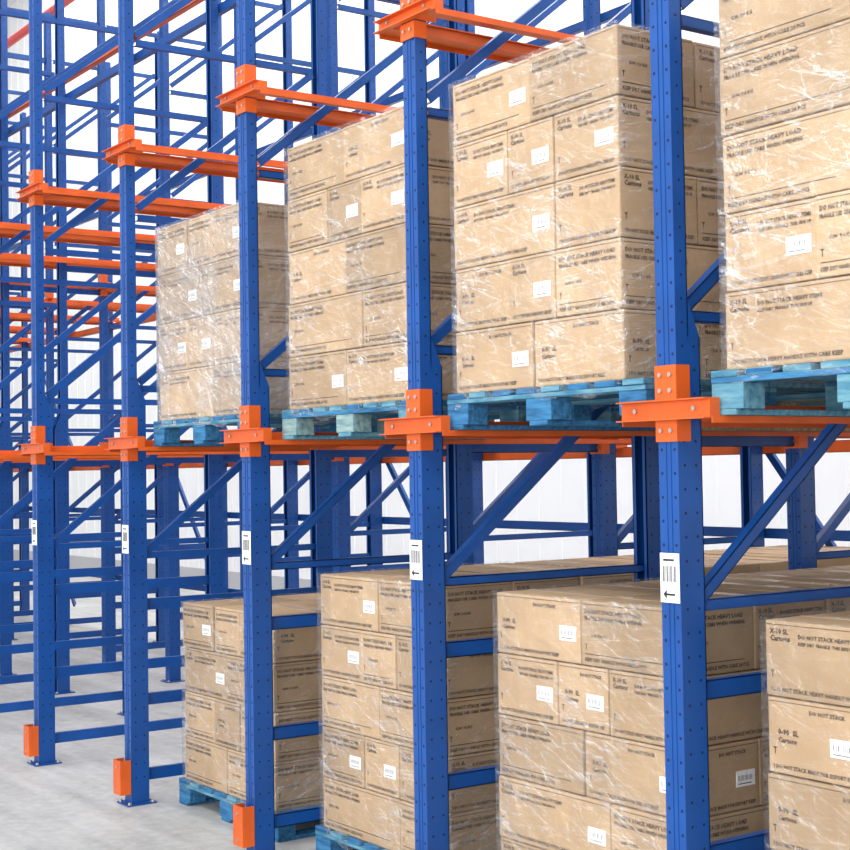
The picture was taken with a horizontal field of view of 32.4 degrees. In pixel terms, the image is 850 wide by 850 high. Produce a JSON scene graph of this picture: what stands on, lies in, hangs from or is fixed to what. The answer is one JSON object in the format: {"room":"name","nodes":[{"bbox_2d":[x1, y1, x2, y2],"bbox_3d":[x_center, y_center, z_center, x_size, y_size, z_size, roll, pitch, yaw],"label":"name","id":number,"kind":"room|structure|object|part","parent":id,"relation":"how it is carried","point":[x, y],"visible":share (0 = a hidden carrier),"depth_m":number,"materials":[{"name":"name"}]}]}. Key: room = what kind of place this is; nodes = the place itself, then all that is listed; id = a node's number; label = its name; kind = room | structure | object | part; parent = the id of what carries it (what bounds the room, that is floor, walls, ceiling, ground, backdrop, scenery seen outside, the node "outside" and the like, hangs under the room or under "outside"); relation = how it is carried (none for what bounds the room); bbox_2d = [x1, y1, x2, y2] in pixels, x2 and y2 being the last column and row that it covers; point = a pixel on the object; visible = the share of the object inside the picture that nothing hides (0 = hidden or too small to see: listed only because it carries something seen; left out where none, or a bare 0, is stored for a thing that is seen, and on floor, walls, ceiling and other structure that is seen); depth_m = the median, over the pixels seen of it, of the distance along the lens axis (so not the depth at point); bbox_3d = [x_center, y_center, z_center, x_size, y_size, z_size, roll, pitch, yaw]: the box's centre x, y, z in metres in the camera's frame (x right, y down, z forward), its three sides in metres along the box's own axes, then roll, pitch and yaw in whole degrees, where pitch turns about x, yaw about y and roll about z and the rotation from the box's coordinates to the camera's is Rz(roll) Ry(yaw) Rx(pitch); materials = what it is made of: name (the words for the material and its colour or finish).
{"room":"warehouse","nodes":[
{"label":"warehouse","id":0,"kind":"room"},
{"bbox_2d":[7,0,16,6],"bbox_3d":[-7.453,-9.774,12.705,19.650,0.150,46.000,0,-2,-35],"label":"ceiling","id":1,"kind":"structure","parent":0,"point":[9,2],"depth_m":31.48,"materials":[{"name":"white"}]},
{"bbox_2d":[8,0,74,47],"bbox_3d":[-3.076,-7.608,16.849,0.116,4.058,43.900,0,-2,-35],"label":"pipe","id":2,"kind":"object","parent":1,"relation":"hanging from","point":[21,33],"depth_m":20.33,"materials":[{"name":"red metal"}]},
{"bbox_2d":[0,568,323,849],"bbox_3d":[-7.323,2.343,12.281,19.500,0.100,46.000,0,-2,-35],"label":"floor","id":3,"kind":"structure","parent":0,"point":[72,804],"depth_m":8.61,"materials":[{"name":"concrete"}]},
{"bbox_2d":[179,777,323,842],"bbox_3d":[-0.555,1.979,7.880,1.164,0.137,1.100,0,-2,-35],"label":"wooden pallet","id":4,"kind":"object","parent":3,"relation":"on","point":[191,792],"visible":0.2,"depth_m":7.57,"materials":[{"name":"blue paint"}]},
{"bbox_2d":[182,593,324,810],"bbox_3d":[-0.570,1.460,7.891,1.154,1.028,1.034,0,-2,-35],"label":"cardboard boxes","id":5,"kind":"object","parent":4,"relation":"on","point":[213,630],"visible":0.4,"depth_m":7.51,"materials":[{"name":"brown cardboard"}]},
{"bbox_2d":[315,824,388,849],"bbox_3d":[0.273,1.930,6.752,1.164,0.137,1.100,0,-2,-35],"label":"wooden pallet","id":6,"kind":"object","parent":3,"relation":"on","point":[327,838],"visible":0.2,"depth_m":6.77,"materials":[{"name":"blue paint"}]},
{"bbox_2d":[317,563,633,849],"bbox_3d":[0.257,1.301,6.767,1.154,1.248,1.035,0,-2,-35],"label":"cardboard boxes","id":7,"kind":"object","parent":6,"relation":"on","point":[368,754],"visible":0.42,"depth_m":6.40,"materials":[{"name":"brown cardboard"}]},
{"bbox_2d":[0,0,849,849],"bbox_3d":[-2.238,-1.100,11.964,3.665,6.600,18.600,0,-2,-35],"label":"rack","id":8,"kind":"object","parent":3,"relation":"on","point":[666,525],"visible":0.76,"depth_m":8.02,"materials":[{"name":"blue metal"}]},
{"bbox_3d":[-3.863,-1.029,13.387,0.170,6.600,0.150,0,-2,-35],"label":"post","id":9,"kind":"part","parent":8,"relation":"part of","materials":[{"name":"blue metal"}]},
{"bbox_3d":[-4.653,-0.927,16.252,0.170,6.600,0.150,0,-2,-35],"label":"post","id":10,"kind":"part","parent":8,"relation":"part of","materials":[{"name":"blue metal"}]},
{"bbox_3d":[-3.416,0.320,13.644,3.558,0.060,0.400,0,-2,-35],"label":"support rail","id":11,"kind":"part","parent":8,"relation":"part of","materials":[{"name":"orange metal"}]},
{"bbox_3d":[-6.658,-1.115,18.276,3.558,0.060,0.400,0,-2,-35],"label":"support rail","id":12,"kind":"part","parent":8,"relation":"part of","materials":[{"name":"orange metal"}]},
{"bbox_3d":[-5.279,-0.823,19.231,0.170,6.600,0.150,0,-2,-35],"label":"post","id":13,"kind":"part","parent":8,"relation":"part of","materials":[{"name":"blue metal"}]},
{"bbox_3d":[-5.854,-1.163,17.131,3.558,0.060,0.400,0,-2,-35],"label":"support rail","id":14,"kind":"part","parent":8,"relation":"part of","materials":[{"name":"orange metal"}]},
{"bbox_3d":[-2.433,-1.181,9.263,0.170,6.600,0.150,0,-2,-35],"label":"post","id":15,"kind":"part","parent":8,"relation":"part of","materials":[{"name":"blue metal"}]},
{"bbox_3d":[-3.849,-0.975,15.107,0.170,6.600,0.150,0,-2,-35],"label":"post","id":16,"kind":"part","parent":8,"relation":"part of","materials":[{"name":"blue metal"}]},
{"bbox_3d":[-2.612,0.271,12.499,3.558,0.060,0.400,0,-2,-35],"label":"support rail","id":17,"kind":"part","parent":8,"relation":"part of","materials":[{"name":"orange metal"}]},
{"bbox_3d":[-3.059,-1.078,12.242,0.170,6.600,0.150,0,-2,-35],"label":"post","id":18,"kind":"part","parent":8,"relation":"part of","materials":[{"name":"blue metal"}]},
{"bbox_3d":[-5.050,-1.212,15.986,3.558,0.060,0.400,0,-2,-35],"label":"support rail","id":19,"kind":"part","parent":8,"relation":"part of","materials":[{"name":"orange metal"}]},
{"bbox_3d":[-4.475,-0.872,18.086,0.170,6.600,0.150,0,-2,-35],"label":"post","id":20,"kind":"part","parent":8,"relation":"part of","materials":[{"name":"blue metal"}]},
{"bbox_3d":[-2.637,-1.358,12.551,3.558,0.060,0.400,0,-2,-35],"label":"support rail","id":21,"kind":"part","parent":8,"relation":"part of","materials":[{"name":"orange metal"}]},
{"bbox_3d":[-1.833,-1.407,11.406,3.558,0.060,0.400,0,-2,-35],"label":"support rail","id":22,"kind":"part","parent":8,"relation":"part of","materials":[{"name":"orange metal"}]},
{"bbox_3d":[-4.246,-1.261,14.841,3.558,0.060,0.400,0,-2,-35],"label":"support rail","id":23,"kind":"part","parent":8,"relation":"part of","materials":[{"name":"orange metal"}]},
{"bbox_3d":[-3.441,-1.309,13.696,3.558,0.060,0.400,0,-2,-35],"label":"support rail","id":24,"kind":"part","parent":8,"relation":"part of","materials":[{"name":"orange metal"}]},
{"bbox_3d":[-1.807,0.222,11.354,3.558,0.060,0.400,0,-2,-35],"label":"support rail","id":25,"kind":"part","parent":8,"relation":"part of","materials":[{"name":"orange metal"}]},
{"bbox_3d":[-3.045,-1.024,13.962,0.170,6.600,0.150,0,-2,-35],"label":"post","id":26,"kind":"part","parent":8,"relation":"part of","materials":[{"name":"blue metal"}]},
{"bbox_3d":[-3.671,-0.920,16.941,0.170,6.600,0.150,0,-2,-35],"label":"post","id":27,"kind":"part","parent":8,"relation":"part of","materials":[{"name":"blue metal"}]},
{"bbox_3d":[-2.255,-1.127,11.097,0.170,6.600,0.150,0,-2,-35],"label":"post","id":28,"kind":"part","parent":8,"relation":"part of","materials":[{"name":"blue metal"}]},
{"bbox_3d":[-1.029,-1.455,10.261,3.558,0.060,0.400,0,-2,-35],"label":"support rail","id":29,"kind":"part","parent":8,"relation":"part of","materials":[{"name":"orange metal"}]},
{"bbox_3d":[-1.629,-1.230,8.118,0.170,6.600,0.150,0,-2,-35],"label":"post","id":30,"kind":"part","parent":8,"relation":"part of","materials":[{"name":"blue metal"}]},
{"bbox_3d":[-2.867,-0.969,15.796,0.170,6.600,0.150,0,-2,-35],"label":"post","id":31,"kind":"part","parent":8,"relation":"part of","materials":[{"name":"blue metal"}]},
{"bbox_3d":[-1.003,0.174,10.209,3.558,0.060,0.400,0,-2,-35],"label":"support rail","id":32,"kind":"part","parent":8,"relation":"part of","materials":[{"name":"orange metal"}]},
{"bbox_3d":[-2.241,-1.073,12.817,0.170,6.600,0.150,0,-2,-35],"label":"post","id":33,"kind":"part","parent":8,"relation":"part of","materials":[{"name":"blue metal"}]},
{"bbox_3d":[-0.225,-1.504,9.116,3.558,0.060,0.400,0,-2,-35],"label":"support rail","id":34,"kind":"part","parent":8,"relation":"part of","materials":[{"name":"orange metal"}]},
{"bbox_3d":[-1.451,-1.175,9.952,0.170,6.600,0.150,0,-2,-35],"label":"post","id":35,"kind":"part","parent":8,"relation":"part of","materials":[{"name":"blue metal"}]},
{"bbox_3d":[-2.063,-1.018,14.651,0.170,6.600,0.150,0,-2,-35],"label":"post","id":36,"kind":"part","parent":8,"relation":"part of","materials":[{"name":"blue metal"}]},
{"bbox_3d":[-1.437,-1.121,11.672,0.170,6.600,0.150,0,-2,-35],"label":"post","id":37,"kind":"part","parent":8,"relation":"part of","materials":[{"name":"blue metal"}]},
{"bbox_3d":[-0.825,-1.279,6.973,0.170,6.600,0.150,0,-2,-35],"label":"post","id":38,"kind":"part","parent":8,"relation":"part of","materials":[{"name":"blue metal"}]},
{"bbox_2d":[153,413,376,446],"bbox_3d":[-0.693,0.034,7.866,1.164,0.137,1.100,0,-2,-35],"label":"wooden pallet","id":39,"kind":"object","parent":8,"relation":"on","point":[206,432],"visible":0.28,"depth_m":7.59,"materials":[{"name":"blue paint"}]},
{"bbox_2d":[155,202,334,430],"bbox_3d":[-0.708,-0.531,7.879,1.154,1.114,1.035,0,-2,-35],"label":"cardboard boxes","id":40,"kind":"object","parent":39,"relation":"on","point":[199,364],"visible":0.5,"depth_m":7.44,"materials":[{"name":"brown cardboard"}]},
{"bbox_3d":[-1.259,-1.067,13.506,0.170,6.600,0.150,0,-2,-35],"label":"post","id":41,"kind":"part","parent":8,"relation":"part of","materials":[{"name":"blue metal"}]},
{"bbox_3d":[0.579,-1.553,7.971,3.558,0.060,0.400,0,-2,-35],"label":"support rail","id":42,"kind":"part","parent":8,"relation":"part of","materials":[{"name":"orange metal"}]},
{"bbox_3d":[-0.647,-1.224,8.807,0.170,6.600,0.150,0,-2,-35],"label":"post","id":43,"kind":"part","parent":8,"relation":"part of","materials":[{"name":"blue metal"}]},
{"bbox_3d":[-0.632,-1.170,10.527,0.170,6.600,0.150,0,-2,-35],"label":"post","id":44,"kind":"part","parent":8,"relation":"part of","materials":[{"name":"blue metal"}]},
{"bbox_3d":[-0.199,0.125,9.065,3.558,0.060,0.400,0,-2,-35],"label":"support rail","id":45,"kind":"part","parent":8,"relation":"part of","materials":[{"name":"orange metal"}]},
{"bbox_3d":[-0.455,-1.115,12.361,0.170,6.600,0.150,0,-2,-35],"label":"post","id":46,"kind":"part","parent":8,"relation":"part of","materials":[{"name":"blue metal"}]},
{"bbox_3d":[-0.021,-1.327,5.828,0.170,6.600,0.150,0,-2,-35],"label":"post","id":47,"kind":"part","parent":8,"relation":"part of","materials":[{"name":"blue metal"}]},
{"bbox_3d":[0.605,0.076,7.920,3.558,0.060,0.400,0,-2,-35],"label":"support rail","id":48,"kind":"part","parent":8,"relation":"part of","materials":[{"name":"orange metal"}]},
{"bbox_3d":[0.172,-1.219,9.382,0.170,6.600,0.150,0,-2,-35],"label":"post","id":49,"kind":"part","parent":8,"relation":"part of","materials":[{"name":"blue metal"}]},
{"bbox_2d":[282,400,621,439],"bbox_3d":[0.120,-0.015,6.727,1.164,0.137,1.100,0,-2,-35],"label":"wooden pallet","id":50,"kind":"object","parent":8,"relation":"on","point":[353,422],"visible":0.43,"depth_m":6.43,"materials":[{"name":"blue paint"}]},
{"bbox_2d":[284,106,501,409],"bbox_3d":[0.103,-0.666,6.742,1.154,1.294,1.034,0,-2,-35],"label":"cardboard boxes","id":51,"kind":"object","parent":50,"relation":"on","point":[347,329],"visible":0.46,"depth_m":6.32,"materials":[{"name":"brown cardboard"}]},
{"bbox_3d":[0.157,-1.273,7.662,0.170,6.600,0.150,0,-2,-35],"label":"post","id":52,"kind":"part","parent":8,"relation":"part of","materials":[{"name":"blue metal"}]},
{"bbox_3d":[0.350,-1.164,11.216,0.170,6.600,0.150,0,-2,-35],"label":"post","id":53,"kind":"part","parent":8,"relation":"part of","materials":[{"name":"blue metal"}]},
{"bbox_3d":[1.383,-1.601,6.826,3.558,0.060,0.400,0,-2,-35],"label":"support rail","id":54,"kind":"part","parent":8,"relation":"part of","materials":[{"name":"orange metal"}]},
{"bbox_3d":[1.154,-1.213,10.072,0.170,6.600,0.150,0,-2,-35],"label":"post","id":55,"kind":"part","parent":8,"relation":"part of","materials":[{"name":"blue metal"}]},
{"bbox_3d":[0.976,-1.268,8.237,0.170,6.600,0.150,0,-2,-35],"label":"post","id":56,"kind":"part","parent":8,"relation":"part of","materials":[{"name":"blue metal"}]},
{"bbox_3d":[1.409,0.028,6.774,3.558,0.060,0.400,0,-2,-35],"label":"support rail","id":57,"kind":"part","parent":8,"relation":"part of","materials":[{"name":"orange metal"}]},
{"bbox_2d":[447,378,825,430],"bbox_3d":[0.875,-0.064,5.547,1.164,0.137,1.100,0,-2,-35],"label":"wooden pallet","id":58,"kind":"object","parent":8,"relation":"on","point":[567,407],"visible":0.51,"depth_m":5.28,"materials":[{"name":"blue paint"}]},
{"bbox_2d":[448,24,824,405],"bbox_3d":[0.838,-0.702,5.591,1.154,1.268,0.974,0,-2,-35],"label":"cardboard boxes","id":59,"kind":"object","parent":58,"relation":"on","point":[554,215],"visible":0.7,"depth_m":5.14,"materials":[{"name":"brown cardboard"}]},
{"bbox_3d":[0.962,-1.321,6.517,0.170,6.600,0.150,0,-2,-35],"label":"post","id":60,"kind":"part","parent":8,"relation":"part of","materials":[{"name":"blue metal"}]},
{"bbox_3d":[0.783,-1.376,4.683,0.170,6.600,0.150,0,-2,-35],"label":"post","id":61,"kind":"part","parent":8,"relation":"part of","materials":[{"name":"blue metal"}]},
{"bbox_3d":[2.213,-0.021,5.630,3.558,0.060,0.400,0,-2,-35],"label":"support rail","id":62,"kind":"part","parent":8,"relation":"part of","materials":[{"name":"orange metal"}]},
{"bbox_3d":[1.958,-1.261,8.927,0.170,6.600,0.150,0,-2,-35],"label":"post","id":63,"kind":"part","parent":8,"relation":"part of","materials":[{"name":"blue metal"}]},
{"bbox_2d":[701,398,849,431],"bbox_3d":[1.866,-0.058,6.243,1.163,0.137,1.100,0,-2,-35],"label":"wooden pallet","id":64,"kind":"object","parent":8,"relation":"on","point":[810,402],"visible":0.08,"depth_m":6.41,"materials":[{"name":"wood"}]},
{"bbox_2d":[711,359,849,416],"bbox_3d":[1.671,-0.113,4.397,1.163,0.137,1.100,0,-2,-35],"label":"wooden pallet","id":65,"kind":"object","parent":8,"relation":"on","point":[741,392],"visible":0.94,"depth_m":4.43,"materials":[{"name":"blue paint"}]},
{"bbox_2d":[714,0,849,369],"bbox_3d":[1.654,-0.752,4.412,1.154,1.267,1.034,0,-2,-35],"label":"cardboard boxes","id":66,"kind":"object","parent":65,"relation":"on","point":[785,64],"visible":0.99,"depth_m":4.29,"materials":[{"name":"brown cardboard"}]},
{"bbox_3d":[1.780,-1.316,7.092,0.170,6.600,0.150,0,-2,-35],"label":"post","id":67,"kind":"part","parent":8,"relation":"part of","materials":[{"name":"blue metal"}]},
{"bbox_3d":[1.820,1.833,4.419,1.164,0.137,1.100,0,-2,-35],"label":"wooden pallet","id":68,"kind":"object","parent":3,"relation":"on","visible":0},
{"bbox_2d":[766,611,849,849],"bbox_3d":[1.804,1.203,4.434,1.155,1.247,1.037,0,-2,-35],"label":"cardboard boxes","id":69,"kind":"object","parent":68,"relation":"on","point":[808,656],"visible":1,"depth_m":4.40,"materials":[{"name":"brown cardboard"}]},
{"bbox_3d":[1.045,1.882,5.584,1.164,0.137,1.100,0,-2,-35],"label":"wooden pallet","id":70,"kind":"object","parent":3,"relation":"on","visible":0},
{"bbox_2d":[493,579,849,849],"bbox_3d":[1.028,1.253,5.599,1.155,1.248,1.035,0,-2,-35],"label":"cardboard boxes","id":71,"kind":"object","parent":70,"relation":"on","point":[581,688],"visible":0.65,"depth_m":5.22,"materials":[{"name":"brown cardboard"}]},
{"bbox_3d":[2.188,1.942,8.096,1.164,0.137,1.100,0,-2,-35],"label":"wooden pallet","id":72,"kind":"object","parent":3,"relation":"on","visible":0},
{"bbox_2d":[704,545,849,567],"bbox_3d":[2.124,1.284,8.078,1.006,1.177,1.001,0,-2,-35],"label":"cardboard boxes","id":73,"kind":"object","parent":72,"relation":"on","point":[780,551],"visible":0.09,"depth_m":8.01,"materials":[{"name":"brown cardboard"}]},
{"bbox_3d":[2.027,1.888,6.274,1.163,0.137,1.100,0,-2,-35],"label":"wooden pallet","id":74,"kind":"object","parent":3,"relation":"on","visible":0},
{"bbox_2d":[725,565,849,585],"bbox_3d":[2.011,1.230,6.291,1.123,1.177,1.002,0,-2,-35],"label":"cardboard boxes","id":75,"kind":"object","parent":74,"relation":"on","point":[835,575],"visible":0.07,"depth_m":6.29,"materials":[{"name":"brown cardboard"}]},
{"bbox_3d":[1.223,1.936,7.419,1.163,0.137,1.100,0,-2,-35],"label":"wooden pallet","id":76,"kind":"object","parent":3,"relation":"on","visible":0},
{"bbox_2d":[515,554,787,575],"bbox_3d":[1.207,1.279,7.436,1.125,1.177,1.003,0,-2,-35],"label":"cardboard boxes","id":77,"kind":"object","parent":76,"relation":"on","point":[746,564],"visible":0.04,"depth_m":7.32,"materials":[{"name":"brown cardboard"}]},
{"bbox_2d":[0,0,849,578],"bbox_3d":[0.619,-3.653,18.114,0.158,12.000,46.000,0,-2,-35],"label":"wall","id":78,"kind":"structure","parent":0,"point":[560,495],"depth_m":22.06,"materials":[{"name":"white paint"}]},
{"bbox_2d":[13,549,310,589],"bbox_3d":[0.633,2.218,17.875,0.030,0.250,46.000,0,-2,-35],"label":"baseboard","id":79,"kind":"structure","parent":78,"relation":"attached to","point":[278,582],"depth_m":24.51,"materials":[{"name":"grey"}]}
]}

